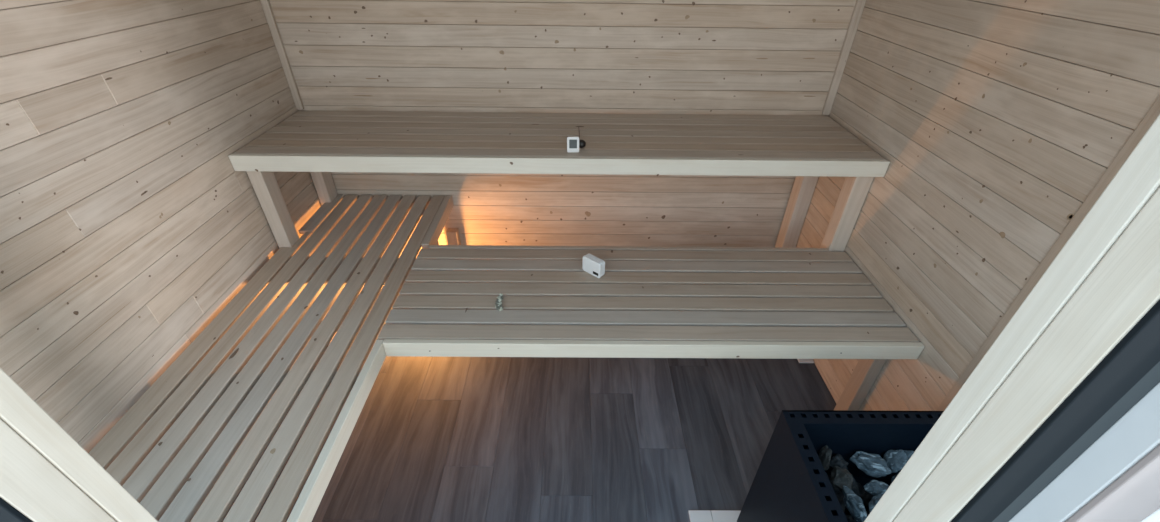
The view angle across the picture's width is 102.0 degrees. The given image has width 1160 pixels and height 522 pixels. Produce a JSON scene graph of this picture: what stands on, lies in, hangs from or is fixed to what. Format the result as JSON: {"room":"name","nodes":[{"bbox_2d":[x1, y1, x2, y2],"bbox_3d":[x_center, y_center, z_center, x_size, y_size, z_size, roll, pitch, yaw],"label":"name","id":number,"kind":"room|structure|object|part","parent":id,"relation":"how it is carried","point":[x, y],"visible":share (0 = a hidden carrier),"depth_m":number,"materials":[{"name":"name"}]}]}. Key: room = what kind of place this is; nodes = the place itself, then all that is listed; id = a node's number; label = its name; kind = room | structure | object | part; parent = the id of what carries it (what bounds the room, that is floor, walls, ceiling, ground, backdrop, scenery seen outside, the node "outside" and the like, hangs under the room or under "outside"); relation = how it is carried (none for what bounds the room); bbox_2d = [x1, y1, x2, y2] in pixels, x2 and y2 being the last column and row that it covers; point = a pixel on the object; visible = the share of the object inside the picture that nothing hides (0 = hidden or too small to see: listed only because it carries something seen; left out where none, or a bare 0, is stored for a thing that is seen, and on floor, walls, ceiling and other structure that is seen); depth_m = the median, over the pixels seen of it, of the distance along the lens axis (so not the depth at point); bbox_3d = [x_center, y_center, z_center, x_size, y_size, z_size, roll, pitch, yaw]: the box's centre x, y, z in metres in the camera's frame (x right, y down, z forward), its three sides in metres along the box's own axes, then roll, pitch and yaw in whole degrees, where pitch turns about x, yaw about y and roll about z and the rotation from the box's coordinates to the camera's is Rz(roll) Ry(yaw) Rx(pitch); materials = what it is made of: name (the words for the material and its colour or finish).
{"room":"spa","nodes":[
{"label":"spa","id":0,"kind":"room"},
{"bbox_2d":[0,0,342,521],"bbox_3d":[-1.275,-0.177,1.310,0.060,2.100,1.949,0,35,0],"label":"wall","id":1,"kind":"structure","parent":0,"point":[128,223],"depth_m":1.27,"materials":[{"name":"brown wood"}]},
{"bbox_2d":[222,286,835,521],"bbox_3d":[-0.078,0.697,1.932,2.478,0.060,1.949,0,35,0],"label":"floor","id":2,"kind":"structure","parent":0,"point":[433,439],"depth_m":1.87,"materials":[{"name":"grey wood"}]},
{"bbox_2d":[88,194,460,521],"bbox_3d":[-0.930,0.430,1.743,0.603,0.576,1.824,0,35,0],"label":"bench","id":3,"kind":"object","parent":2,"relation":"on","point":[158,452],"visible":0.88,"depth_m":1.36,"materials":[{"name":"brown wood"}]},
{"bbox_2d":[228,111,889,345],"bbox_3d":[-0.073,-0.109,2.163,2.354,0.989,0.516,0,35,0],"label":"bench","id":4,"kind":"object","parent":2,"relation":"on","point":[319,143],"visible":0.88,"depth_m":1.80,"materials":[{"name":"brown wood"}]},
{"bbox_3d":[-1.216,0.015,2.026,0.053,0.920,0.070,0,35,0],"label":"post","id":5,"kind":"part","parent":4,"relation":"part of","materials":[{"name":"beige wood"}]},
{"bbox_3d":[-1.220,-0.211,2.345,0.052,0.920,0.078,0,35,0],"label":"post","id":6,"kind":"part","parent":4,"relation":"part of","materials":[{"name":"beige wood"}]},
{"bbox_3d":[-0.068,-0.508,1.891,2.346,0.022,0.483,0,35,0],"label":"seat","id":7,"kind":"part","parent":4,"relation":"part of","materials":[{"name":"brown wood"}]},
{"bbox_2d":[567,137,578,151],"bbox_3d":[-0.025,-0.425,1.714,0.045,0.052,0.033,-1,35,-2],"label":"thermometer","id":8,"kind":"object","parent":4,"relation":"on","point":[572,142],"visible":1,"depth_m":1.71,"materials":[{"name":"white plastic"}]},
{"bbox_2d":[578,126,585,147],"bbox_3d":[0.005,-0.495,1.831,0.034,0.037,0.248,0,35,0],"label":"stand","id":9,"kind":"object","parent":4,"relation":"on","point":[582,143],"visible":0.84,"depth_m":1.73,"materials":[{"name":"black plastic"}]},
{"bbox_3d":[1.068,-0.191,2.359,0.070,0.920,0.077,0,35,0],"label":"post","id":10,"kind":"part","parent":4,"relation":"part of","materials":[{"name":"beige wood"}]},
{"bbox_3d":[1.070,0.027,2.051,0.067,0.920,0.068,0,35,0],"label":"post","id":11,"kind":"part","parent":4,"relation":"part of","materials":[{"name":"beige wood"}]},
{"bbox_2d":[377,245,924,410],"bbox_3d":[0.223,0.337,1.895,1.761,0.576,0.572,0,35,0],"label":"bench","id":12,"kind":"object","parent":2,"relation":"on","point":[648,302],"visible":0.97,"depth_m":1.65,"materials":[{"name":"brown wood"}]},
{"bbox_2d":[495,293,503,310],"bbox_3d":[-0.283,0.142,1.648,0.033,0.015,0.090,-5,36,-8],"label":"sprig","id":13,"kind":"object","parent":12,"relation":"on","point":[499,307],"visible":1,"depth_m":1.64,"materials":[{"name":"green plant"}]},
{"bbox_2d":[582,253,604,277],"bbox_3d":[0.052,0.018,1.787,0.089,0.068,0.034,28,43,33],"label":"sensor box","id":14,"kind":"object","parent":12,"relation":"on","point":[595,266],"visible":1,"depth_m":1.77,"materials":[{"name":"white plastic"}]},
{"bbox_3d":[0.204,-0.033,1.971,1.664,0.057,0.021,0,35,0],"label":"rail","id":15,"kind":"part","parent":12,"relation":"part of","materials":[{"name":"beige wood"}]},
{"bbox_3d":[0.224,0.113,1.734,1.757,0.022,0.517,0,35,0],"label":"seat","id":16,"kind":"part","parent":12,"relation":"part of","materials":[{"name":"brown wood"}]},
{"bbox_3d":[1.080,0.458,1.800,0.047,0.508,0.065,0,35,0],"label":"post","id":17,"kind":"part","parent":12,"relation":"part of","materials":[{"name":"beige wood"}]},
{"bbox_2d":[688,510,740,521],"bbox_3d":[0.672,1.026,1.421,0.587,0.008,0.532,0,35,0],"label":"plate","id":18,"kind":"object","parent":2,"relation":"on","point":[694,515],"visible":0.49,"depth_m":1.62,"materials":[{"name":"white tile"}]},
{"bbox_2d":[737,410,943,521],"bbox_3d":[0.751,0.777,1.238,0.438,0.612,0.450,0,35,0],"label":"stove","id":19,"kind":"object","parent":18,"relation":"on","point":[791,483],"visible":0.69,"depth_m":1.23,"materials":[{"name":"black metal"}]},
{"bbox_2d":[826,472,890,521],"bbox_3d":[0.751,0.692,1.174,0.332,0.084,0.334,0,35,0],"label":"bed","id":20,"kind":"object","parent":19,"relation":"in","point":[856,487],"visible":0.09,"depth_m":1.25,"materials":[{"name":"grey stone"}]},
{"bbox_2d":[818,445,831,470],"bbox_3d":[0.655,0.533,1.258,0.021,0.096,0.046,-4,36,-7],"label":"stone","id":21,"kind":"object","parent":20,"relation":"on","point":[825,453],"visible":0.7,"depth_m":1.24,"materials":[{"name":"grey stone"}]},
{"bbox_2d":[829,454,847,468],"bbox_3d":[0.702,0.549,1.273,0.044,0.042,0.039,-11,37,-16],"label":"stone","id":22,"kind":"object","parent":20,"relation":"on","point":[837,460],"visible":0.8,"depth_m":1.26,"materials":[{"name":"grey stone"}]},
{"bbox_2d":[830,466,852,490],"bbox_3d":[0.690,0.572,1.236,0.051,0.057,0.057,15,38,19],"label":"stone","id":23,"kind":"object","parent":20,"relation":"on","point":[839,477],"visible":0.94,"depth_m":1.22,"materials":[{"name":"grey stone"}]},
{"bbox_2d":[842,486,866,521],"bbox_3d":[0.683,0.608,1.174,0.031,0.051,0.085,-8,36,-12],"label":"stone","id":24,"kind":"object","parent":20,"relation":"on","point":[853,502],"visible":1,"depth_m":1.16,"materials":[{"name":"grey stone"}]},
{"bbox_2d":[850,451,891,477],"bbox_3d":[0.773,0.541,1.254,0.098,0.062,0.055,9,36,11],"label":"stone","id":25,"kind":"object","parent":20,"relation":"on","point":[874,465],"visible":1,"depth_m":1.24,"materials":[{"name":"grey stone"}]},
{"bbox_2d":[864,480,888,495],"bbox_3d":[0.771,0.593,1.219,0.070,0.042,0.040,-11,37,-16],"label":"stone","id":26,"kind":"object","parent":20,"relation":"on","point":[874,487],"visible":0.8,"depth_m":1.21,"materials":[{"name":"grey stone"}]},
{"bbox_2d":[869,494,883,511],"bbox_3d":[0.754,0.618,1.171,0.074,0.056,0.056,-26,43,-33],"label":"stone","id":27,"kind":"object","parent":20,"relation":"on","point":[875,499],"visible":0.17,"depth_m":1.17,"materials":[{"name":"grey stone"}]},
{"bbox_2d":[883,449,907,472],"bbox_3d":[0.840,0.535,1.256,0.050,0.069,0.050,-27,44,-34],"label":"stone","id":28,"kind":"object","parent":20,"relation":"on","point":[896,460],"visible":0.86,"depth_m":1.24,"materials":[{"name":"grey stone"}]},
{"bbox_2d":[903,450,913,462],"bbox_3d":[0.894,0.538,1.264,0.058,0.060,0.044,10,36,13],"label":"stone","id":29,"kind":"object","parent":20,"relation":"on","point":[909,453],"visible":0.2,"depth_m":1.25,"materials":[{"name":"grey stone"}]},
{"bbox_2d":[798,424,933,515],"bbox_3d":[0.753,0.631,1.135,0.360,0.252,0.372,0,35,0],"label":"basket","id":30,"kind":"object","parent":19,"relation":"on","point":[845,440],"depth_m":1.24,"materials":[{"name":"black metal"}]},
{"bbox_2d":[797,359,813,362],"bbox_3d":[1.064,0.454,2.235,0.070,0.010,0.080,0,35,0],"label":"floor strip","id":31,"kind":"object","parent":2,"relation":"on","point":[799,360],"visible":0.44,"depth_m":2.21,"materials":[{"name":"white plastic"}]},
{"bbox_2d":[269,0,855,257],"bbox_3d":[-0.068,-0.714,2.091,2.387,2.100,0.060,0,35,0],"label":"wall","id":32,"kind":"structure","parent":0,"point":[703,57],"depth_m":2.01,"materials":[{"name":"brown wood"}]},
{"bbox_2d":[260,0,303,109],"bbox_3d":[-1.227,-1.114,1.758,0.029,1.088,0.016,0,35,0],"label":"trim","id":33,"kind":"structure","parent":32,"relation":"attached to","point":[266,6],"depth_m":1.93,"materials":[{"name":"brown wood"}]},
{"bbox_2d":[822,0,865,114],"bbox_3d":[1.099,-1.097,1.776,0.033,1.088,0.016,0,35,0],"label":"trim","id":34,"kind":"structure","parent":32,"relation":"attached to","point":[859,5],"depth_m":1.94,"materials":[{"name":"brown wood"}]},
{"bbox_2d":[795,0,1159,410],"bbox_3d":[1.142,-0.159,1.329,0.060,2.100,1.949,0,35,0],"label":"wall","id":35,"kind":"structure","parent":0,"point":[995,122],"depth_m":1.35,"materials":[{"name":"brown wood"}]},
{"bbox_2d":[936,95,1159,410],"bbox_3d":[1.111,-0.007,1.095,0.003,2.079,0.047,0,35,0],"label":"trim","id":36,"kind":"structure","parent":35,"relation":"attached to","point":[1153,113],"depth_m":1.08,"materials":[{"name":"beige wood"}]},
{"bbox_3d":[-0.064,0.377,0.548,2.358,2.100,0.060,0,35,0],"label":"wall","id":37,"kind":"structure","parent":0,"visible":0},
{"bbox_2d":[0,114,1159,521],"bbox_3d":[-0.077,0.418,0.538,1.011,2.043,0.126,0,35,0],"label":"door frame","id":38,"kind":"structure","parent":37,"relation":"in","point":[1058,420],"depth_m":0.34,"materials":[{"name":"beige wood"}]},
{"bbox_3d":[0.420,0.457,0.514,0.018,1.980,0.040,0,35,0],"label":"casing","id":39,"kind":"part","parent":38,"relation":"part of","materials":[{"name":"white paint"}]}
]}

